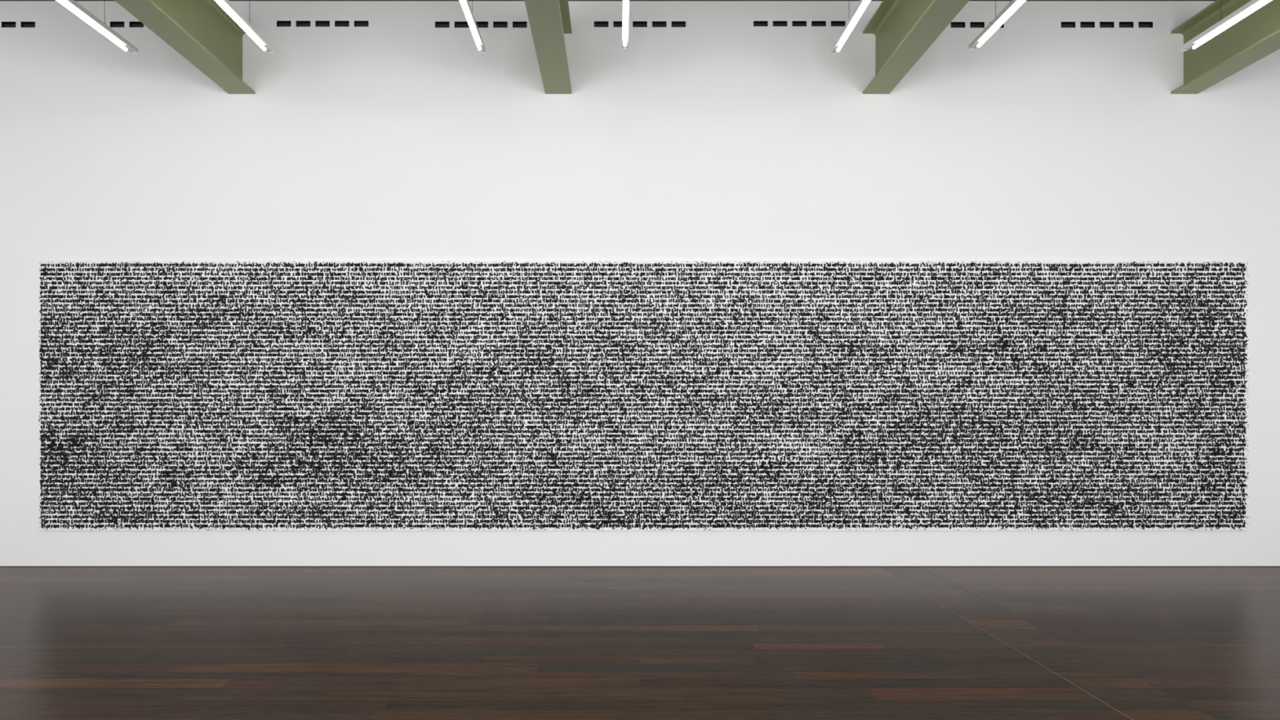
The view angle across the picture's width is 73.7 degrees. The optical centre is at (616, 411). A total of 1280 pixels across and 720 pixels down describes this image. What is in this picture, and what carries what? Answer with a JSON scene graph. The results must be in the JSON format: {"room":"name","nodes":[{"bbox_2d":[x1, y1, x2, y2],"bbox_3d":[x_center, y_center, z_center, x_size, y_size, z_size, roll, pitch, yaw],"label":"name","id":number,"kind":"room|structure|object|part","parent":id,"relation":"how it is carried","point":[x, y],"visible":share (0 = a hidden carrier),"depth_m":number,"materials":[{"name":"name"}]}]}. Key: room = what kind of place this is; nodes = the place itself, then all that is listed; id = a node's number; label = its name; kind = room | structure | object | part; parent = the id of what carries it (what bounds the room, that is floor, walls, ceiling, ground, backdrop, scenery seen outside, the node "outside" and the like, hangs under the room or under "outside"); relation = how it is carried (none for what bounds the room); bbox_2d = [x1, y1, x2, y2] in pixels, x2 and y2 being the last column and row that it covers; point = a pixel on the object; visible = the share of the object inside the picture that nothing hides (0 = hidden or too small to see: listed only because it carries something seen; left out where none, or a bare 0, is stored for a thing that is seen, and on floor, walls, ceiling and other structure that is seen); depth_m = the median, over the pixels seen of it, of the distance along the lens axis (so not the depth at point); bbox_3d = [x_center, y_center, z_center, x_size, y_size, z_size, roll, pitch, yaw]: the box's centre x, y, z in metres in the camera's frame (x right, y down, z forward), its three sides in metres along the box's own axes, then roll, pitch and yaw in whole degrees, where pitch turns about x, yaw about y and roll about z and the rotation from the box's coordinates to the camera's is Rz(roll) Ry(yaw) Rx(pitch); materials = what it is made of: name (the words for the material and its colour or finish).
{"room":"museum","nodes":[
{"label":"museum","id":0,"kind":"room"},
{"bbox_2d":[0,0,1216,0],"bbox_3d":[0.200,-4.784,1.413,17.800,0.200,17.226,0,0,0],"label":"ceiling","id":1,"kind":"structure","parent":0,"point":[0,0],"depth_m":9.71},
{"bbox_2d":[56,0,137,53],"bbox_3d":[-5.012,-4.183,1.277,0.062,0.994,15.204,0,0,0],"label":"lamp","id":2,"kind":"object","parent":1,"relation":"hanging from","point":[73,6],"visible":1,"depth_m":8.24,"materials":[{"name":"white"}]},
{"bbox_2d":[214,0,274,53],"bbox_3d":[-3.593,-4.183,1.272,0.062,0.994,15.204,0,0,0],"label":"lamp","id":3,"kind":"object","parent":1,"relation":"hanging from","point":[226,5],"visible":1,"depth_m":8.22,"materials":[{"name":"white"}]},
{"bbox_2d":[459,0,484,52],"bbox_3d":[-1.396,-4.183,1.263,0.062,0.994,15.204,0,0,0],"label":"lamp","id":4,"kind":"object","parent":1,"relation":"hanging from","point":[466,7],"visible":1,"depth_m":8.21,"materials":[{"name":"white"}]},
{"bbox_2d":[622,0,629,48],"bbox_3d":[0.085,-4.183,1.168,0.062,0.994,15.204,0,0,0],"label":"lamp","id":5,"kind":"object","parent":1,"relation":"hanging from","point":[625,8],"visible":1,"depth_m":8.15,"materials":[{"name":"white"}]},
{"bbox_2d":[831,0,871,53],"bbox_3d":[2.265,-4.183,1.296,0.062,0.994,15.204,0,0,0],"label":"lamp","id":6,"kind":"object","parent":1,"relation":"hanging from","point":[862,5],"visible":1,"depth_m":8.22,"materials":[{"name":"white"}]},
{"bbox_2d":[968,0,1026,49],"bbox_3d":[3.659,-4.183,1.188,0.062,0.994,15.204,0,0,0],"label":"lamp","id":7,"kind":"object","parent":1,"relation":"hanging from","point":[1013,5],"visible":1,"depth_m":8.21,"materials":[{"name":"white"}]},
{"bbox_2d":[1180,0,1271,51],"bbox_3d":[5.862,-4.183,1.227,0.062,0.994,15.204,0,0,0],"label":"lamp","id":8,"kind":"object","parent":1,"relation":"hanging from","point":[1252,6],"visible":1,"depth_m":8.21,"materials":[{"name":"glowing white light tube"},{"name":"grey metal"}]},
{"bbox_2d":[0,0,1279,566],"bbox_3d":[0.200,-1.460,9.876,17.400,6.447,0.300,0,0,0],"label":"wall","id":9,"kind":"structure","parent":0,"point":[719,136],"depth_m":9.73,"materials":[{"name":"white paint"}]},
{"bbox_2d":[1,22,35,27],"bbox_3d":[-7.151,-4.416,9.764,1.047,0.066,0.075,0,0,0],"label":"air vent","id":10,"kind":"object","parent":9,"relation":"in","point":[4,24],"visible":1,"depth_m":9.77,"materials":[{"name":"black metal"}]},
{"bbox_2d":[110,21,143,26],"bbox_3d":[-5.252,-4.418,9.764,1.047,0.066,0.075,0,0,0],"label":"air vent","id":11,"kind":"object","parent":9,"relation":"in","point":[113,24],"visible":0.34,"depth_m":9.77,"materials":[{"name":"black metal"}]},
{"bbox_2d":[114,0,255,93],"bbox_3d":[-4.272,-3.979,1.363,0.304,0.718,16.724,0,0,0],"label":"steel beam","id":12,"kind":"structure","parent":9,"relation":"attached to","point":[202,32],"depth_m":8.77,"materials":[{"name":"green metal"}]},
{"bbox_2d":[276,20,368,26],"bbox_3d":[-3.352,-4.426,9.764,1.047,0.067,0.075,0,0,0],"label":"air vent","id":13,"kind":"object","parent":9,"relation":"in","point":[279,23],"visible":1,"depth_m":9.77,"materials":[{"name":"black metal"}]},
{"bbox_2d":[435,21,526,27],"bbox_3d":[-1.546,-4.416,9.764,1.047,0.070,0.075,0,0,0],"label":"air vent","id":14,"kind":"object","parent":9,"relation":"in","point":[437,24],"visible":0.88,"depth_m":9.77,"materials":[{"name":"black metal"}]},
{"bbox_2d":[524,0,572,93],"bbox_3d":[-0.663,-3.979,1.363,0.304,0.718,16.724,0,0,0],"label":"steel beam","id":15,"kind":"structure","parent":9,"relation":"attached to","point":[548,20],"depth_m":8.53,"materials":[{"name":"green metal"}]},
{"bbox_2d":[594,21,685,26],"bbox_3d":[0.265,-4.420,9.764,1.047,0.066,0.075,0,0,0],"label":"air vent","id":16,"kind":"object","parent":9,"relation":"in","point":[597,24],"visible":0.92,"depth_m":9.77,"materials":[{"name":"black metal"}]},
{"bbox_2d":[38,261,1248,530],"bbox_3d":[0.308,-0.183,9.704,13.742,3.065,0.042,0,0,0],"label":"painting","id":17,"kind":"object","parent":9,"relation":"attached to","point":[174,395],"visible":1,"depth_m":9.68,"materials":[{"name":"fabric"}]},
{"bbox_3d":[-3.128,-0.183,9.706,6.868,3.065,0.039,0,0,0],"label":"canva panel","id":18,"kind":"part","parent":17,"relation":"part of","materials":[{"name":"grey fabric"}]},
{"bbox_3d":[3.743,-0.183,9.706,6.868,3.065,0.039,0,0,0],"label":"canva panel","id":19,"kind":"part","parent":17,"relation":"part of","materials":[{"name":"grey fabric"}]},
{"bbox_2d":[753,21,845,26],"bbox_3d":[2.083,-4.426,9.764,1.047,0.062,0.075,0,0,0],"label":"air vent","id":20,"kind":"object","parent":9,"relation":"in","point":[755,23],"visible":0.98,"depth_m":9.76,"materials":[{"name":"black metal"}]},
{"bbox_2d":[862,0,969,93],"bbox_3d":[2.957,-3.982,1.363,0.304,0.714,16.724,0,0,0],"label":"steel beam","id":21,"kind":"structure","parent":9,"relation":"attached to","point":[904,30],"depth_m":8.81,"materials":[{"name":"green metal"}]},
{"bbox_2d":[951,22,964,27],"bbox_3d":[3.862,-4.413,9.656,0.197,0.065,0.122,0,0,0],"label":"air vent","id":22,"kind":"object","parent":9,"relation":"in","point":[953,24],"depth_m":9.77,"materials":[{"name":"black metal"}]},
{"bbox_2d":[969,22,984,27],"bbox_3d":[4.079,-4.413,9.656,0.209,0.065,0.122,0,0,0],"label":"air vent","id":23,"kind":"object","parent":9,"relation":"in","point":[972,24],"depth_m":9.77,"materials":[{"name":"black metal"}]},
{"bbox_2d":[1061,22,1152,27],"bbox_3d":[5.588,-4.415,9.764,1.047,0.068,0.075,0,0,0],"label":"air vent","id":24,"kind":"object","parent":9,"relation":"in","point":[1064,24],"visible":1,"depth_m":9.77,"materials":[{"name":"black metal"}]},
{"bbox_2d":[1170,0,1279,93],"bbox_3d":[6.469,-3.982,1.363,0.304,0.714,16.724,0,0,0],"label":"steel beam","id":25,"kind":"structure","parent":9,"relation":"attached to","point":[1256,36],"depth_m":9.04,"materials":[{"name":"green metal"}]},
{"bbox_2d":[0,566,1279,719],"bbox_3d":[0.200,1.862,1.413,17.800,0.201,17.226,0,0,0],"label":"floor","id":26,"kind":"structure","parent":0,"point":[77,642],"depth_m":6.59,"materials":[{"name":"brown wood"}]}
]}

